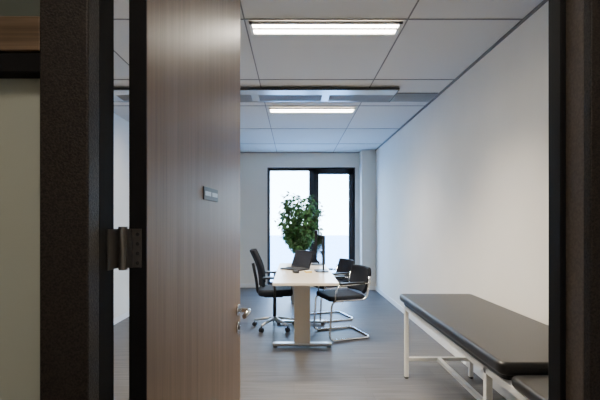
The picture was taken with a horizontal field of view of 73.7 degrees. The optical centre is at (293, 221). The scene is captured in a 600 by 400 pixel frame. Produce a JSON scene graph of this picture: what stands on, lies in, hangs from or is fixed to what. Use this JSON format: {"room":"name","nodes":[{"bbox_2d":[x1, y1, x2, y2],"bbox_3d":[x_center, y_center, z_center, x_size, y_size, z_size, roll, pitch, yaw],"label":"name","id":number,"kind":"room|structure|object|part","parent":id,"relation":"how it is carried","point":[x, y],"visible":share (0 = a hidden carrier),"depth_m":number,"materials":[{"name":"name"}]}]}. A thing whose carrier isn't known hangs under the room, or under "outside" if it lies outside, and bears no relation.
{"room":"clinic corridor","nodes":[
{"label":"clinic corridor","id":0,"kind":"room"},
{"bbox_2d":[114,114,128,317],"bbox_3d":[-2.360,-0.115,4.529,0.120,2.850,7.343,0,0,0],"label":"wall","id":1,"kind":"structure","parent":0,"point":[121,126],"depth_m":5.33,"materials":[{"name":"paint"}]},
{"bbox_2d":[114,311,128,324],"bbox_3d":[-2.293,1.272,4.421,0.014,0.075,7.129,0,0,0],"label":"baseboard","id":2,"kind":"structure","parent":1,"relation":"attached to","point":[125,315],"depth_m":5.30,"materials":[{"name":"white paint"}]},
{"bbox_2d":[240,153,358,287],"bbox_3d":[-0.360,-0.090,8.100,3.880,2.800,0.200,0,0,0],"label":"wall","id":3,"kind":"structure","parent":0,"point":[253,166],"depth_m":8.00,"materials":[{"name":"paint"}]},
{"bbox_2d":[240,284,266,287],"bbox_3d":[-1.415,1.272,7.993,1.770,0.075,0.014,0,0,0],"label":"baseboard","id":4,"kind":"structure","parent":3,"relation":"attached to","point":[241,285],"depth_m":7.99,"materials":[{"name":"white paint"}]},
{"bbox_2d":[240,152,359,152],"bbox_3d":[-0.495,-1.384,7.991,3.610,0.012,0.018,0,0,0],"label":"trim","id":5,"kind":"structure","parent":3,"relation":"attached to","point":[240,152],"depth_m":7.98,"materials":[{"name":"grey metal"}]},
{"bbox_2d":[268,168,353,284],"bbox_3d":[0.345,0.090,8.072,1.750,2.360,0.095,0,0,0],"label":"window","id":6,"kind":"structure","parent":3,"relation":"in","point":[310,170],"depth_m":8.05,"materials":[{"name":"black"}]},
{"bbox_3d":[0.787,0.090,8.062,0.805,2.280,0.075,0,0,0],"label":"sash","id":7,"kind":"part","parent":6,"relation":"part of","materials":[{"name":"black metal"}]},
{"bbox_2d":[267,167,354,284],"bbox_3d":[0.345,0.089,8.023,1.752,2.361,0.054,0,0,0],"label":"reveal","id":8,"kind":"object","parent":3,"relation":"attached to","point":[267,167],"visible":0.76,"depth_m":8.00,"materials":[{"name":"black metal"}]},
{"bbox_2d":[114,288,505,399],"bbox_3d":[0.000,1.360,3.550,6.000,0.100,9.300,0,0,0],"label":"floor","id":9,"kind":"structure","parent":0,"point":[371,368],"depth_m":3.78,"materials":[{"name":"plastic"}]},
{"bbox_2d":[250,248,293,332],"bbox_3d":[-0.254,0.823,4.969,0.593,0.972,0.609,0,0,-3],"label":"swivel chair","id":10,"kind":"object","parent":9,"relation":"on","point":[266,291],"visible":0.86,"depth_m":4.82,"materials":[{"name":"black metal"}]},
{"bbox_3d":[-0.452,0.559,4.959,0.195,0.443,0.445,0,0,-3],"label":"backrest","id":11,"kind":"part","parent":10,"relation":"part of","materials":[{"name":"black fabric"}]},
{"bbox_3d":[-0.381,1.210,5.006,0.255,0.075,0.044,0,0,14],"label":"leg","id":12,"kind":"part","parent":10,"relation":"part of","materials":[{"name":"silver metal"}]},
{"bbox_3d":[-0.318,1.210,4.847,0.044,0.075,0.255,0,0,32],"label":"leg","id":13,"kind":"part","parent":10,"relation":"part of","materials":[{"name":"silver metal"}]},
{"bbox_3d":[-0.230,0.850,4.971,0.420,0.080,0.470,0,0,-3],"label":"seat","id":14,"kind":"part","parent":10,"relation":"part of","materials":[{"name":"black fabric"}]},
{"bbox_3d":[-0.153,1.210,4.854,0.044,0.075,0.255,0,0,-36],"label":"leg","id":15,"kind":"part","parent":10,"relation":"part of","materials":[{"name":"silver metal"}]},
{"bbox_3d":[-0.105,1.210,5.024,0.255,0.075,0.044,0,0,-22],"label":"leg","id":16,"kind":"part","parent":10,"relation":"part of","materials":[{"name":"silver metal"}]},
{"bbox_2d":[273,191,323,302],"bbox_3d":[0.083,0.404,6.538,0.830,1.813,0.853,0,0,27],"label":"ficus tree","id":17,"kind":"object","parent":9,"relation":"on","point":[298,235],"visible":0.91,"depth_m":6.42,"materials":[{"name":"green plant"}]},
{"bbox_3d":[0.090,1.140,6.550,0.370,0.340,0.370,0,0,0],"label":"pot","id":18,"kind":"part","parent":17,"relation":"part of","materials":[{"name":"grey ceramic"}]},
{"bbox_2d":[272,263,338,346],"bbox_3d":[0.098,0.939,4.635,0.645,0.742,1.830,0,0,0],"label":"office desk","id":19,"kind":"object","parent":9,"relation":"on","point":[301,281],"visible":0.79,"depth_m":4.17,"materials":[{"name":"laminate"}]},
{"bbox_2d":[280,250,314,270],"bbox_3d":[0.041,0.459,4.814,0.300,0.219,0.292,0,0,42],"label":"computer","id":20,"kind":"object","parent":19,"relation":"on","point":[302,259],"visible":1,"depth_m":4.85,"materials":[{"name":"black plastic"}]},
{"bbox_3d":[0.105,0.450,4.885,0.300,0.220,0.012,0,-25,42],"label":"lid","id":21,"kind":"part","parent":20,"relation":"part of","materials":[{"name":"black plastic"}]},
{"bbox_2d":[311,230,321,264],"bbox_3d":[0.305,0.338,5.330,0.150,0.460,0.400,0,0,5],"label":"computer monitor","id":22,"kind":"object","parent":19,"relation":"on","point":[316,231],"visible":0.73,"depth_m":5.13,"materials":[{"name":"black plastic"}]},
{"bbox_2d":[314,234,328,271],"bbox_3d":[0.315,0.358,4.620,0.150,0.420,0.520,0,0,-3],"label":"computer monitor","id":23,"kind":"object","parent":19,"relation":"on","point":[320,238],"visible":1,"depth_m":4.51,"materials":[{"name":"black plastic"}]},
{"bbox_3d":[0.294,0.307,4.619,0.003,0.298,0.500,0,0,-3],"label":"screen glass","id":24,"kind":"part","parent":23,"relation":"part of","materials":[{"name":"glass"}]},
{"bbox_2d":[310,258,354,321],"bbox_3d":[0.522,0.915,5.511,0.581,0.790,0.560,0,0,-20],"label":"chair","id":25,"kind":"object","parent":9,"relation":"on","point":[344,266],"visible":0.47,"depth_m":5.51,"materials":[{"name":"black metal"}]},
{"bbox_3d":[0.471,0.850,5.493,0.440,0.060,0.450,0,0,-20],"label":"seat","id":26,"kind":"part","parent":25,"relation":"part of","materials":[{"name":"black fabric"}]},
{"bbox_3d":[0.722,0.667,5.584,0.154,0.294,0.455,0,0,-20],"label":"backrest","id":27,"kind":"part","parent":25,"relation":"part of","materials":[{"name":"black fabric"}]},
{"bbox_2d":[313,264,370,341],"bbox_3d":[0.582,0.915,4.670,0.580,0.790,0.560,0,0,-18],"label":"chair","id":28,"kind":"object","parent":9,"relation":"on","point":[359,276],"visible":0.89,"depth_m":4.59,"materials":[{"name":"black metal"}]},
{"bbox_3d":[0.531,0.850,4.654,0.440,0.060,0.450,0,0,-18],"label":"seat","id":29,"kind":"part","parent":28,"relation":"part of","materials":[{"name":"black fabric"}]},
{"bbox_3d":[0.785,0.667,4.736,0.154,0.294,0.455,0,0,-18],"label":"backrest","id":30,"kind":"part","parent":28,"relation":"part of","materials":[{"name":"black fabric"}]},
{"bbox_2d":[400,294,547,399],"bbox_3d":[1.215,0.963,2.335,0.630,0.695,2.230,0,0,0],"label":"examination table","id":31,"kind":"object","parent":9,"relation":"on","point":[505,344],"visible":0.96,"depth_m":2.27,"materials":[{"name":"black leather"}]},
{"bbox_2d":[114,0,542,151],"bbox_3d":[-0.360,-1.440,4.428,3.880,0.100,7.143,0,0,0],"label":"ceiling","id":32,"kind":"structure","parent":0,"point":[424,49],"depth_m":3.44,"materials":[{"name":"tile"}]},
{"bbox_2d":[268,107,355,112],"bbox_3d":[0.220,-1.376,4.925,1.060,0.020,0.170,0,0,0],"label":"ceiling light","id":33,"kind":"object","parent":32,"relation":"attached to","point":[271,109],"depth_m":4.89,"materials":[{"name":"white plastic"}]},
{"bbox_2d":[114,0,521,151],"bbox_3d":[-0.360,-1.388,4.428,3.880,0.004,7.143,0,0,0],"label":"grid","id":34,"kind":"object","parent":32,"relation":"attached to","point":[244,19],"depth_m":3.54,"materials":[{"name":"grey metal"}]},
{"bbox_2d":[249,21,402,34],"bbox_3d":[0.220,-1.376,2.840,1.060,0.020,0.170,0,0,0],"label":"ceiling light","id":35,"kind":"object","parent":32,"relation":"attached to","point":[256,27],"depth_m":2.83,"materials":[{"name":"white plastic"}]},
{"bbox_2d":[390,93,437,101],"bbox_3d":[-0.325,-1.384,4.450,3.750,0.012,0.300,0,0,0],"label":"ceiling vent","id":36,"kind":"object","parent":32,"relation":"in","point":[399,97],"visible":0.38,"depth_m":4.45,"materials":[{"name":"grey metal"}]},
{"bbox_2d":[394,93,437,96],"bbox_3d":[-0.325,-1.387,4.450,3.750,0.006,0.300,0,0,0],"label":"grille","id":37,"kind":"object","parent":36,"relation":"attached to","point":[398,94],"depth_m":4.36,"materials":[{"name":"grey metal"}]},
{"bbox_3d":[-0.450,-1.382,4.310,2.720,0.016,0.280,0,0,0],"label":"hangers","id":38,"kind":"object","parent":32,"relation":"attached to","visible":0},
{"bbox_2d":[114,90,397,101],"bbox_3d":[-0.565,-1.363,4.300,3.270,0.022,0.400,0,0,0],"label":"ceiling panel","id":39,"kind":"object","parent":38,"relation":"hanging from","point":[254,94],"visible":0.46,"depth_m":4.21,"materials":[{"name":"grey"}]},
{"bbox_2d":[116,95,392,100],"bbox_3d":[-0.420,-1.351,4.368,2.960,0.003,0.196,0,0,0],"label":"panel slots","id":40,"kind":"object","parent":39,"relation":"attached to","point":[119,96],"visible":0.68,"depth_m":4.34,"materials":[{"name":"grey metal"}]},
{"bbox_2d":[114,88,399,101],"bbox_3d":[-0.560,-1.362,4.300,3.280,0.024,0.420,0,0,0],"label":"panel edges","id":41,"kind":"object","parent":39,"relation":"attached to","point":[398,89],"visible":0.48,"depth_m":4.09,"materials":[{"name":"grey metal"}]},
{"bbox_2d":[359,150,375,285],"bbox_3d":[1.445,-0.040,7.860,0.270,2.700,0.280,0,0,0],"label":"wall pillar","id":42,"kind":"structure","parent":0,"point":[367,158],"depth_m":7.72,"materials":[{"name":"paint"}]},
{"bbox_2d":[376,2,547,380],"bbox_3d":[1.640,-0.115,4.529,0.120,2.850,7.343,0,0,0],"label":"wall","id":43,"kind":"structure","parent":0,"point":[462,187],"depth_m":3.46,"materials":[{"name":"paint"}]},
{"bbox_2d":[375,286,518,399],"bbox_3d":[1.573,1.272,4.288,0.014,0.075,6.863,0,0,0],"label":"baseboard","id":44,"kind":"structure","parent":43,"relation":"attached to","point":[507,395],"depth_m":4.05,"materials":[{"name":"white paint"}]},
{"bbox_2d":[375,0,547,150],"bbox_3d":[1.571,-1.382,4.288,0.018,0.016,6.863,0,0,0],"label":"trim","id":45,"kind":"structure","parent":43,"relation":"attached to","point":[543,2],"depth_m":3.34,"materials":[{"name":"grey metal"}]},
{"bbox_3d":[0.000,-0.115,0.801,6.000,2.850,0.112,0,0,0],"label":"wall","id":46,"kind":"structure","parent":0,"visible":0},
{"bbox_2d":[0,53,39,78],"bbox_3d":[-0.912,-0.303,0.790,0.875,0.037,0.060,0,0,0],"label":"transom","id":47,"kind":"object","parent":46,"relation":"attached to","point":[12,65],"visible":0.46,"depth_m":0.76,"materials":[{"name":"black metal"}]},
{"bbox_2d":[0,16,39,52],"bbox_3d":[-0.914,-0.356,0.790,0.871,0.067,0.070,0,0,0],"label":"rail","id":48,"kind":"object","parent":47,"relation":"on","point":[18,34],"visible":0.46,"depth_m":0.76,"materials":[{"name":"brown wood"}]},
{"bbox_2d":[0,0,39,15],"bbox_3d":[-0.912,-0.820,0.801,0.875,0.860,0.012,0,0,0],"label":"pane","id":49,"kind":"object","parent":48,"relation":"on","point":[7,7],"visible":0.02,"depth_m":0.80,"materials":[{"name":"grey glass"}]},
{"bbox_2d":[107,229,117,270],"bbox_3d":[-0.383,0.058,0.846,0.003,0.085,0.047,0,0,0],"label":"hinge plate","id":50,"kind":"object","parent":46,"relation":"attached to","point":[112,234],"visible":1,"depth_m":0.84,"materials":[{"name":"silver metal"}]},
{"bbox_2d":[118,227,127,270],"bbox_3d":[-0.374,0.058,0.874,0.019,0.095,0.019,0,0,5],"label":"hinge knuckle","id":51,"kind":"object","parent":50,"relation":"attached to","point":[122,231],"visible":1,"depth_m":0.87},
{"bbox_2d":[129,0,239,399],"bbox_3d":[-0.304,0.055,1.345,0.041,2.490,0.930,0,0,5],"label":"leaf","id":52,"kind":"object","parent":46,"relation":"attached to","point":[193,46],"depth_m":1.11,"materials":[{"name":"brown wood"}]},
{"bbox_2d":[133,229,141,267],"bbox_3d":[-0.348,0.058,0.881,0.026,0.085,0.003,0,0,4],"label":"hinge plate leaf","id":53,"kind":"object","parent":52,"relation":"attached to","point":[136,248],"visible":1,"depth_m":0.88,"materials":[{"name":"silver metal"}]},
{"bbox_3d":[-0.345,0.055,0.884,0.039,2.490,0.004,0,0,5],"label":"edge strip","id":54,"kind":"part","parent":52,"relation":"part of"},
{"bbox_2d":[127,186,250,333],"bbox_3d":[-0.305,0.087,1.323,0.169,2.035,0.906,0,0,5],"label":"door hardware","id":55,"kind":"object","parent":52,"relation":"attached to","point":[247,311],"depth_m":1.31,"materials":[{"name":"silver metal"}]},
{"bbox_3d":[-0.363,0.058,0.877,0.019,0.085,0.007,0,0,5],"label":"hinge arm","id":56,"kind":"part","parent":55,"relation":"part of","materials":[{"name":"black metal"}]},
{"bbox_3d":[-0.278,-0.093,1.353,0.001,0.014,0.139,0,0,5],"label":"sign fields","id":57,"kind":"part","parent":55,"relation":"part of","materials":[{"name":"grey plastic"}]},
{"bbox_3d":[-0.220,0.385,1.691,0.064,0.019,0.124,0,0,5],"label":"lever","id":58,"kind":"part","parent":55,"relation":"part of","materials":[{"name":"silver metal"}]},
{"bbox_2d":[40,0,599,399],"bbox_3d":[0.087,0.030,0.800,1.125,2.560,0.110,0,0,0],"label":"door frame","id":59,"kind":"structure","parent":46,"relation":"attached to","point":[77,36],"depth_m":0.74,"materials":[{"name":"wood"}]},
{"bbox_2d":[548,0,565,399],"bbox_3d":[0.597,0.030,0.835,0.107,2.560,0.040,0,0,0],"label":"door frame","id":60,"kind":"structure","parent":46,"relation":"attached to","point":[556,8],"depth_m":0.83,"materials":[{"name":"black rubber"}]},
{"label":"outside","id":61,"kind":"structure","parent":0,"visible":0},
{"bbox_2d":[270,235,347,281],"bbox_3d":[0.000,1.380,24.100,60.000,0.100,31.800,0,0,0],"label":"ground","id":62,"kind":"structure","parent":61,"point":[336,246],"depth_m":18.04,"materials":[{"name":"white"}]},
{"bbox_3d":[-0.912,1.285,0.800,0.875,0.050,0.110,0,0,0],"label":"rail","id":63,"kind":"object","parent":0,"visible":0},
{"bbox_2d":[0,79,39,399],"bbox_3d":[-0.912,0.487,0.801,0.875,1.545,0.012,0,0,0],"label":"pane","id":64,"kind":"object","parent":63,"relation":"on","point":[19,98],"visible":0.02,"depth_m":0.80,"materials":[{"name":"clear glass"}]}
]}

